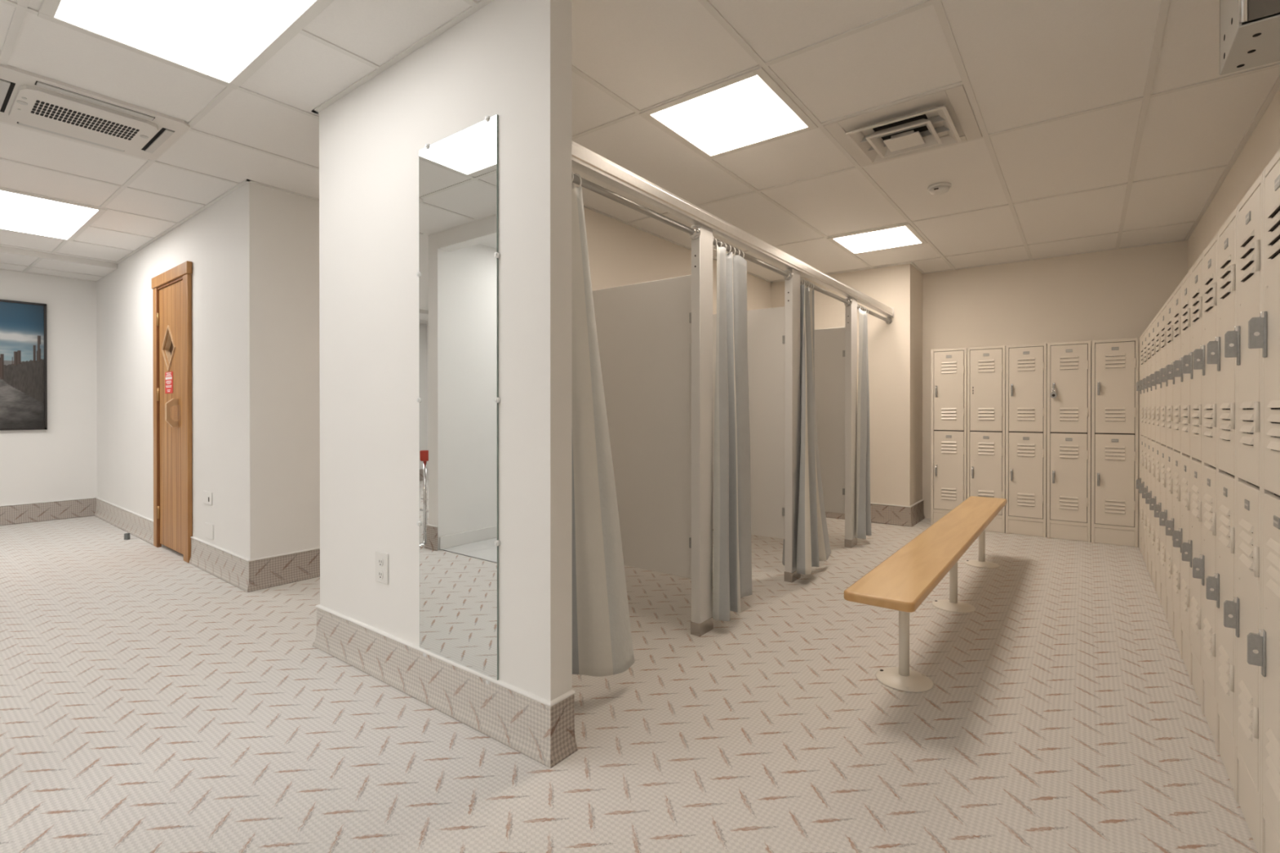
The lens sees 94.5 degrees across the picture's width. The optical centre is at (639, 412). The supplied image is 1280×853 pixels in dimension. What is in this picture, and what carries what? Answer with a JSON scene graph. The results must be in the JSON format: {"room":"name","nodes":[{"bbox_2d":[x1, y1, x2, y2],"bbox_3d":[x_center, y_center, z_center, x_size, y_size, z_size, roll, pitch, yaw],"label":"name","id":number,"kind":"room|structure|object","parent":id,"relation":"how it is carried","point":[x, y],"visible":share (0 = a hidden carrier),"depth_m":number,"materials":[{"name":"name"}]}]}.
{"room":"locker room","nodes":[
{"label":"locker room","id":0,"kind":"room"},
{"bbox_2d":[0,269,97,505],"bbox_3d":[-6.731,-0.157,4.361,0.100,2.397,4.265,0,0,37],"label":"wall","id":1,"kind":"structure","parent":0,"point":[58,462],"depth_m":5.75,"materials":[{"name":"paint"}]},
{"bbox_2d":[0,299,47,430],"bbox_3d":[-5.939,-0.432,5.293,0.039,1.198,0.900,0,0,37],"label":"framed picture","id":2,"kind":"object","parent":1,"relation":"attached to","point":[23,325],"visible":1,"depth_m":5.52,"materials":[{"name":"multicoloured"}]},
{"bbox_2d":[0,497,96,525],"bbox_3d":[-6.711,0.950,4.287,0.024,0.182,4.165,0,0,37],"label":"baseboard","id":3,"kind":"structure","parent":1,"relation":"attached to","point":[10,514],"depth_m":5.66,"materials":[{"name":"tile"}]},
{"bbox_2d":[0,245,117,281],"bbox_3d":[-6.355,-1.354,4.033,0.890,0.101,4.200,0,0,37],"label":"ceiling","id":4,"kind":"structure","parent":0,"point":[11,259],"depth_m":5.30,"materials":[{"name":"tile"}]},
{"bbox_2d":[96,182,319,589],"bbox_3d":[-2.420,-0.165,6.638,4.045,2.397,4.910,0,0,37],"label":"wall","id":5,"kind":"structure","parent":0,"point":[254,252],"depth_m":3.72,"materials":[{"name":"paint"}]},
{"bbox_2d":[94,497,153,545],"bbox_3d":[-4.630,0.947,5.286,2.147,0.182,0.024,0,0,38],"label":"baseboard","id":6,"kind":"structure","parent":5,"relation":"attached to","point":[139,526],"depth_m":5.19,"materials":[{"name":"tile"}]},
{"bbox_2d":[151,261,192,563],"bbox_3d":[-3.432,-0.001,4.375,0.876,2.085,0.178,0,0,38],"label":"door","id":7,"kind":"structure","parent":5,"relation":"in","point":[172,288],"depth_m":4.34,"materials":[{"name":"brown wood"}]},
{"bbox_2d":[203,490,212,505],"bbox_3d":[-2.855,0.565,3.906,0.160,0.085,0.008,0,0,38],"label":"light switch","id":8,"kind":"object","parent":5,"relation":"attached to","point":[207,496],"visible":1,"depth_m":3.90,"materials":[{"name":"paint"}]},
{"bbox_2d":[204,522,213,540],"bbox_3d":[-2.831,0.781,3.889,0.150,0.100,0.006,0,0,38],"label":"wall outlet","id":9,"kind":"object","parent":5,"relation":"attached to","point":[209,528],"visible":1,"depth_m":3.88,"materials":[{"name":"paint"}]},
{"bbox_2d":[188,536,249,592],"bbox_3d":[-2.690,0.952,3.768,1.065,0.182,0.024,0,0,38],"label":"baseboard","id":10,"kind":"structure","parent":5,"relation":"attached to","point":[233,568],"depth_m":3.73,"materials":[{"name":"tile"}]},
{"bbox_2d":[247,546,319,592],"bbox_3d":[-0.832,0.946,5.367,0.024,0.182,4.834,0,0,37],"label":"baseboard","id":11,"kind":"structure","parent":5,"relation":"attached to","point":[264,572],"depth_m":3.60,"materials":[{"name":"tile"}]},
{"bbox_2d":[311,0,572,768],"bbox_3d":[-0.832,-0.149,2.241,1.511,2.397,0.117,0,0,37],"label":"wall","id":12,"kind":"structure","parent":0,"point":[511,60],"depth_m":2.08,"materials":[{"name":"paint"}]},
{"bbox_2d":[375,550,388,584],"bbox_3d":[-1.022,0.614,2.338,0.092,0.122,0.009,0,0,37],"label":"wall outlet","id":13,"kind":"object","parent":12,"relation":"attached to","point":[381,558],"visible":1,"depth_m":2.33,"materials":[{"name":"white plastic"}]},
{"bbox_2d":[377,569,383,579],"bbox_3d":[-1.023,0.640,2.336,0.034,0.038,0.004,0,0,37],"label":"socket","id":14,"kind":"object","parent":13,"relation":"attached to","point":[380,572],"depth_m":2.33,"materials":[{"name":"white plastic"}]},
{"bbox_2d":[377,556,383,566],"bbox_3d":[-1.023,0.590,2.336,0.034,0.038,0.004,0,0,37],"label":"socket","id":15,"kind":"object","parent":13,"relation":"attached to","point":[380,559],"depth_m":2.33,"materials":[{"name":"white plastic"}]},
{"bbox_2d":[416,114,500,684],"bbox_3d":[-0.637,-0.040,2.042,0.458,1.864,0.013,0,0,37],"label":"mirror","id":16,"kind":"object","parent":12,"relation":"attached to","point":[459,400],"visible":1,"depth_m":2.03,"materials":[{"name":"clear glass"}]},
{"bbox_2d":[550,689,577,768],"bbox_3d":[-0.238,0.959,1.798,0.024,0.182,0.117,0,0,37],"label":"baseboard","id":17,"kind":"structure","parent":12,"relation":"attached to","point":[562,738],"depth_m":1.80,"materials":[{"name":"tile"}]},
{"bbox_2d":[0,515,1257,852],"bbox_3d":[-1.807,1.044,3.682,8.787,0.001,9.100,0,0,37],"label":"floor","id":18,"kind":"structure","parent":0,"point":[151,702],"depth_m":1.94,"materials":[{"name":"tile"}]},
{"bbox_2d":[124,533,130,539],"bbox_3d":[-4.188,1.014,4.831,0.030,0.051,0.024,0,0,0],"label":"door stop","id":19,"kind":"object","parent":18,"relation":"on","point":[126,535],"visible":1,"depth_m":4.82,"materials":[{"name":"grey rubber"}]},
{"bbox_2d":[690,223,713,636],"bbox_3d":[0.296,0.085,2.820,0.053,1.925,0.125,0,0,37],"label":"post","id":20,"kind":"object","parent":18,"relation":"on","point":[702,620],"visible":0.96,"depth_m":2.78,"materials":[{"name":"beige metal"}]},
{"bbox_2d":[572,173,700,239],"bbox_3d":[-0.049,-0.836,2.362,0.059,0.059,1.018,0,0,37],"label":"curtain rod","id":21,"kind":"object","parent":20,"relation":"attached to","point":[695,233],"visible":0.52,"depth_m":2.39,"materials":[{"name":"silver metal"}]},
{"bbox_2d":[572,172,635,676],"bbox_3d":[-0.204,0.053,2.159,0.434,1.823,0.136,0,0,-41],"label":"shower curtain","id":22,"kind":"object","parent":21,"relation":"hanging from","point":[602,642],"visible":0.52,"depth_m":2.15,"materials":[{"name":"grey fabric"}]},
{"bbox_2d":[592,275,691,578],"bbox_3d":[-0.186,0.068,3.175,1.146,1.461,0.038,0,0,37],"label":"divider","id":23,"kind":"object","parent":20,"relation":"attached to","point":[644,329],"visible":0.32,"depth_m":2.98,"materials":[{"name":"beige plastic"}]},
{"bbox_2d":[784,268,800,582],"bbox_3d":[0.952,0.082,3.690,0.053,1.925,0.135,0,0,37],"label":"post","id":24,"kind":"object","parent":18,"relation":"on","point":[793,286],"visible":0.94,"depth_m":3.65,"materials":[{"name":"white laminate"}]},
{"bbox_2d":[571,140,893,318],"bbox_3d":[0.991,-0.916,3.713,0.060,0.092,4.430,0,0,37],"label":"rail","id":25,"kind":"object","parent":24,"relation":"on","point":[584,160],"visible":0.88,"depth_m":2.71,"materials":[{"name":"metal"}]},
{"bbox_2d":[712,306,785,539],"bbox_3d":[0.470,0.065,4.045,1.146,1.461,0.038,0,0,37],"label":"divider","id":26,"kind":"object","parent":24,"relation":"attached to","point":[765,326],"visible":0.35,"depth_m":3.79,"materials":[{"name":"beige plastic"}]},
{"bbox_2d":[712,235,792,279],"bbox_3d":[0.621,-0.839,3.251,0.059,0.059,0.962,0,0,37],"label":"curtain rod","id":27,"kind":"object","parent":24,"relation":"attached to","point":[788,275],"visible":0.68,"depth_m":3.28,"materials":[{"name":"silver metal"}]},
{"bbox_2d":[712,238,751,621],"bbox_3d":[0.450,0.061,2.981,0.149,1.842,0.416,0,0,26],"label":"shower curtain","id":28,"kind":"object","parent":27,"relation":"hanging from","point":[732,557],"visible":0.97,"depth_m":2.94,"materials":[{"name":"grey fabric"}]},
{"bbox_2d":[844,297,857,547],"bbox_3d":[1.644,0.078,4.609,0.053,1.925,0.145,0,0,37],"label":"post","id":29,"kind":"object","parent":18,"relation":"on","point":[851,312],"visible":0.92,"depth_m":4.56,"materials":[{"name":"white laminate"}]},
{"bbox_2d":[800,278,852,306],"bbox_3d":[1.295,-0.843,4.145,0.059,0.059,1.012,0,0,37],"label":"curtain rod","id":30,"kind":"object","parent":29,"relation":"attached to","point":[847,302],"visible":0.64,"depth_m":4.20,"materials":[{"name":"silver metal"}]},
{"bbox_2d":[782,277,831,574],"bbox_3d":[1.081,0.057,3.837,0.244,1.840,0.567,0,0,37],"label":"shower curtain","id":31,"kind":"object","parent":30,"relation":"hanging from","point":[813,546],"visible":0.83,"depth_m":3.76,"materials":[{"name":"grey fabric"}]},
{"bbox_2d":[814,327,844,513],"bbox_3d":[1.162,0.062,4.964,1.146,1.461,0.038,0,0,37],"label":"divider","id":32,"kind":"object","parent":29,"relation":"attached to","point":[829,343],"visible":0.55,"depth_m":4.69,"materials":[{"name":"beige plastic"}]},
{"bbox_2d":[857,303,892,324],"bbox_3d":[1.998,-0.846,5.077,0.059,0.059,1.036,0,0,37],"label":"curtain rod","id":33,"kind":"object","parent":29,"relation":"attached to","point":[888,321],"visible":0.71,"depth_m":5.19,"materials":[{"name":"silver metal"}]},
{"bbox_2d":[856,304,871,538],"bbox_3d":[1.795,0.052,4.739,0.147,1.838,0.431,0,0,37],"label":"shower curtain","id":34,"kind":"object","parent":33,"relation":"hanging from","point":[863,446],"visible":0.96,"depth_m":4.67,"materials":[{"name":"grey fabric"}]},
{"bbox_2d":[844,496,1006,692],"bbox_3d":[1.672,0.835,3.163,0.234,0.421,2.890,0,0,37],"label":"bench","id":35,"kind":"object","parent":18,"relation":"on","point":[901,583],"visible":1,"depth_m":2.44,"materials":[{"name":"brown wood"}]},
{"bbox_2d":[930,347,967,525],"bbox_3d":[2.882,0.232,5.471,0.288,1.612,0.384,0,0,37],"label":"locker","id":36,"kind":"object","parent":18,"relation":"on","point":[948,418],"visible":0.92,"depth_m":5.34,"materials":[{"name":"metal"}]},
{"bbox_2d":[966,345,1005,533],"bbox_3d":[3.116,0.233,5.295,0.288,1.612,0.384,0,0,37],"label":"locker","id":37,"kind":"object","parent":18,"relation":"on","point":[986,366],"visible":0.89,"depth_m":5.15,"materials":[{"name":"metal"}]},
{"bbox_2d":[1005,342,1047,537],"bbox_3d":[3.349,0.233,5.119,0.288,1.612,0.384,0,0,37],"label":"locker","id":38,"kind":"object","parent":18,"relation":"on","point":[1026,365],"visible":1,"depth_m":4.99,"materials":[{"name":"metal"}]},
{"bbox_2d":[1046,340,1090,542],"bbox_3d":[3.583,0.234,4.943,0.288,1.612,0.384,0,0,37],"label":"locker","id":39,"kind":"object","parent":18,"relation":"on","point":[1068,363],"visible":1,"depth_m":4.81,"materials":[{"name":"metal"}]},
{"bbox_2d":[1049,388,1057,398],"bbox_3d":[3.388,-0.157,4.846,0.046,0.081,0.024,0,0,37],"label":"padlock","id":40,"kind":"object","parent":39,"relation":"hanging from","point":[1053,395],"visible":1,"depth_m":4.84,"materials":[{"name":"metal"}]},
{"bbox_2d":[1090,337,1138,547],"bbox_3d":[3.817,0.234,4.767,0.288,1.612,0.384,0,0,37],"label":"locker","id":41,"kind":"object","parent":18,"relation":"on","point":[1114,455],"visible":1,"depth_m":4.63,"materials":[{"name":"metal"}]},
{"bbox_2d":[1138,336,1141,551],"bbox_3d":[3.897,0.236,4.374,0.307,1.612,0.201,0,0,37],"label":"filler panel","id":42,"kind":"object","parent":18,"relation":"on","point":[1140,396],"visible":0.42,"depth_m":4.47,"materials":[{"name":"paint"}]},
{"bbox_2d":[1136,331,1144,557],"bbox_3d":[3.735,0.236,4.186,0.334,1.612,0.288,0,0,37],"label":"locker","id":43,"kind":"object","parent":18,"relation":"on","point":[1140,480],"visible":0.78,"depth_m":4.26,"materials":[{"name":"metal"}]},
{"bbox_2d":[1138,327,1147,565],"bbox_3d":[3.560,0.237,3.954,0.334,1.612,0.288,0,0,37],"label":"locker","id":44,"kind":"object","parent":18,"relation":"on","point":[1144,483],"visible":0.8,"depth_m":4.03,"materials":[{"name":"metal"}]},
{"bbox_2d":[1142,321,1151,578],"bbox_3d":[3.386,0.238,3.723,0.334,1.612,0.288,0,0,37],"label":"locker","id":45,"kind":"object","parent":18,"relation":"on","point":[1148,487],"visible":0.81,"depth_m":3.80,"materials":[{"name":"metal"}]},
{"bbox_2d":[1145,315,1155,586],"bbox_3d":[3.211,0.239,3.491,0.334,1.612,0.288,0,0,37],"label":"locker","id":46,"kind":"object","parent":18,"relation":"on","point":[1151,494],"visible":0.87,"depth_m":3.57,"materials":[{"name":"metal"}]},
{"bbox_2d":[1149,309,1160,599],"bbox_3d":[3.037,0.240,3.260,0.334,1.612,0.288,0,0,37],"label":"locker","id":47,"kind":"object","parent":18,"relation":"on","point":[1153,501],"visible":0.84,"depth_m":3.34,"materials":[{"name":"metal"}]},
{"bbox_2d":[1154,302,1166,614],"bbox_3d":[2.862,0.240,3.028,0.334,1.612,0.288,0,0,37],"label":"locker","id":48,"kind":"object","parent":18,"relation":"on","point":[1162,505],"visible":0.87,"depth_m":3.11,"materials":[{"name":"metal"}]},
{"bbox_2d":[1159,292,1173,631],"bbox_3d":[2.688,0.241,2.796,0.334,1.612,0.288,0,0,37],"label":"locker","id":49,"kind":"object","parent":18,"relation":"on","point":[1167,514],"visible":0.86,"depth_m":2.87,"materials":[{"name":"metal"}]},
{"bbox_2d":[1165,280,1182,655],"bbox_3d":[2.513,0.242,2.565,0.334,1.612,0.288,0,0,37],"label":"locker","id":50,"kind":"object","parent":18,"relation":"on","point":[1175,523],"visible":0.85,"depth_m":2.63,"materials":[{"name":"metal"}]},
{"bbox_2d":[1173,268,1191,680],"bbox_3d":[2.338,0.243,2.333,0.334,1.612,0.288,0,0,37],"label":"locker","id":51,"kind":"object","parent":18,"relation":"on","point":[1180,536],"visible":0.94,"depth_m":2.42,"materials":[{"name":"metal"}]},
{"bbox_2d":[1182,252,1203,711],"bbox_3d":[2.164,0.244,2.102,0.334,1.612,0.288,0,0,37],"label":"locker","id":52,"kind":"object","parent":18,"relation":"on","point":[1191,549],"visible":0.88,"depth_m":2.18,"materials":[{"name":"metal"}]},
{"bbox_2d":[1192,232,1217,748],"bbox_3d":[1.989,0.244,1.870,0.334,1.612,0.288,0,0,37],"label":"locker","id":53,"kind":"object","parent":18,"relation":"on","point":[1205,566],"visible":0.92,"depth_m":1.95,"materials":[{"name":"metal"}]},
{"bbox_2d":[1205,205,1237,797],"bbox_3d":[1.815,0.245,1.638,0.334,1.612,0.288,0,0,37],"label":"locker","id":54,"kind":"object","parent":18,"relation":"on","point":[1220,588],"visible":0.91,"depth_m":1.72,"materials":[{"name":"metal"}]},
{"bbox_2d":[1223,171,1262,852],"bbox_3d":[1.640,0.246,1.407,0.334,1.612,0.288,0,0,37],"label":"locker","id":55,"kind":"object","parent":18,"relation":"on","point":[1242,614],"visible":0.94,"depth_m":1.48,"materials":[{"name":"metal"}]},
{"bbox_2d":[1246,148,1279,852],"bbox_3d":[1.466,0.247,1.175,0.334,1.612,0.288,0,0,37],"label":"locker","id":56,"kind":"object","parent":18,"relation":"on","point":[1264,331],"visible":1,"depth_m":1.30,"materials":[{"name":"metal"}]},
{"bbox_2d":[0,0,1279,282],"bbox_3d":[-1.466,-1.374,3.353,7.757,0.056,9.100,0,0,37],"label":"ceiling","id":57,"kind":"structure","parent":0,"point":[1104,125],"depth_m":2.69,"materials":[{"name":"tile"}]},
{"bbox_2d":[0,187,106,241],"bbox_3d":[-4.190,-1.350,4.073,1.182,0.012,0.582,0,0,38],"label":"recessed light","id":58,"kind":"object","parent":57,"relation":"in","point":[20,212],"visible":1,"depth_m":4.06,"materials":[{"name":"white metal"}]},
{"bbox_2d":[0,63,190,159],"bbox_3d":[-2.535,-1.334,2.704,0.636,0.034,0.636,0,0,38],"label":"air conditioner","id":59,"kind":"object","parent":57,"relation":"attached to","point":[28,100],"visible":1,"depth_m":2.65,"materials":[{"name":"white plastic"}]},
{"bbox_2d":[8,84,158,151],"bbox_3d":[-2.535,-1.327,2.704,0.450,0.016,0.450,0,0,38],"label":"grille","id":60,"kind":"object","parent":59,"relation":"attached to","point":[33,105],"depth_m":2.67,"materials":[{"name":"white"}]},
{"bbox_2d":[37,0,333,89],"bbox_3d":[-1.391,-1.343,1.863,1.182,0.012,0.582,0,0,38],"label":"recessed light","id":61,"kind":"object","parent":57,"relation":"in","point":[224,42],"visible":1,"depth_m":2.06,"materials":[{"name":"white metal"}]},
{"bbox_2d":[639,66,817,159],"bbox_3d":[0.418,-1.345,2.723,0.597,0.012,0.612,0,0,37],"label":"recessed light","id":62,"kind":"object","parent":57,"relation":"in","point":[748,109],"visible":1,"depth_m":2.68,"materials":[{"name":"luminous plastic diffuser"},{"name":"white metal"}]},
{"bbox_2d":[826,223,927,254],"bbox_3d":[1.869,-1.352,4.649,0.597,0.012,0.612,0,0,37],"label":"recessed light","id":63,"kind":"object","parent":57,"relation":"in","point":[902,235],"visible":1,"depth_m":4.62,"materials":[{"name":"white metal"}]},
{"bbox_2d":[823,84,982,166],"bbox_3d":[1.265,-1.320,2.830,0.580,0.061,0.580,0,0,37],"label":"ceiling vent","id":64,"kind":"object","parent":57,"relation":"in","point":[944,117],"visible":1,"depth_m":2.77,"materials":[{"name":"white metal"}]},
{"bbox_2d":[927,182,951,195],"bbox_3d":[1.791,-1.330,3.539,0.128,0.044,0.128,0,0,37],"label":"smoke detector","id":65,"kind":"object","parent":57,"relation":"attached to","point":[938,188],"visible":1,"depth_m":3.50,"materials":[{"name":"white plastic"}]},
{"bbox_2d":[583,207,771,314],"bbox_3d":[-0.003,-0.157,4.465,0.110,2.397,4.431,0,0,37],"label":"wall","id":66,"kind":"structure","parent":0,"point":[620,254],"depth_m":4.32,"materials":[{"name":"beige paint"}]},
{"bbox_2d":[771,263,922,506],"bbox_3d":[2.028,-0.163,6.034,1.466,2.397,0.520,0,0,37],"label":"wall","id":67,"kind":"structure","parent":0,"point":[895,349],"depth_m":5.52,"materials":[{"name":"beige paint"}]},
{"bbox_2d":[825,502,911,526],"bbox_3d":[1.918,0.945,5.780,1.380,0.182,0.024,0,0,37],"label":"baseboard","id":68,"kind":"structure","parent":67,"relation":"attached to","point":[884,513],"depth_m":5.49,"materials":[{"name":"tile"}]},
{"bbox_2d":[911,499,924,526],"bbox_3d":[2.616,0.946,5.580,0.024,0.182,0.544,0,0,37],"label":"baseboard","id":69,"kind":"structure","parent":67,"relation":"attached to","point":[917,508],"depth_m":5.58,"materials":[{"name":"tile"}]},
{"bbox_2d":[922,240,1187,539],"bbox_3d":[3.020,-0.161,5.675,3.482,2.397,0.100,0,0,37],"label":"wall","id":70,"kind":"structure","parent":0,"point":[1117,294],"depth_m":5.20,"materials":[{"name":"beige paint"}]},
{"bbox_2d":[1187,87,1279,271],"bbox_3d":[1.632,-0.145,1.024,0.100,2.397,9.000,0,0,37],"label":"wall","id":71,"kind":"structure","parent":0,"point":[1264,143],"depth_m":3.06,"materials":[{"name":"beige paint"}]},
{"bbox_2d":[1219,0,1279,75],"bbox_3d":[1.788,-1.164,1.575,0.317,0.301,0.286,0,0,37],"label":"wall box","id":72,"kind":"object","parent":71,"relation":"attached to","point":[1250,29],"visible":1,"depth_m":1.63,"materials":[{"name":"grey metal"}]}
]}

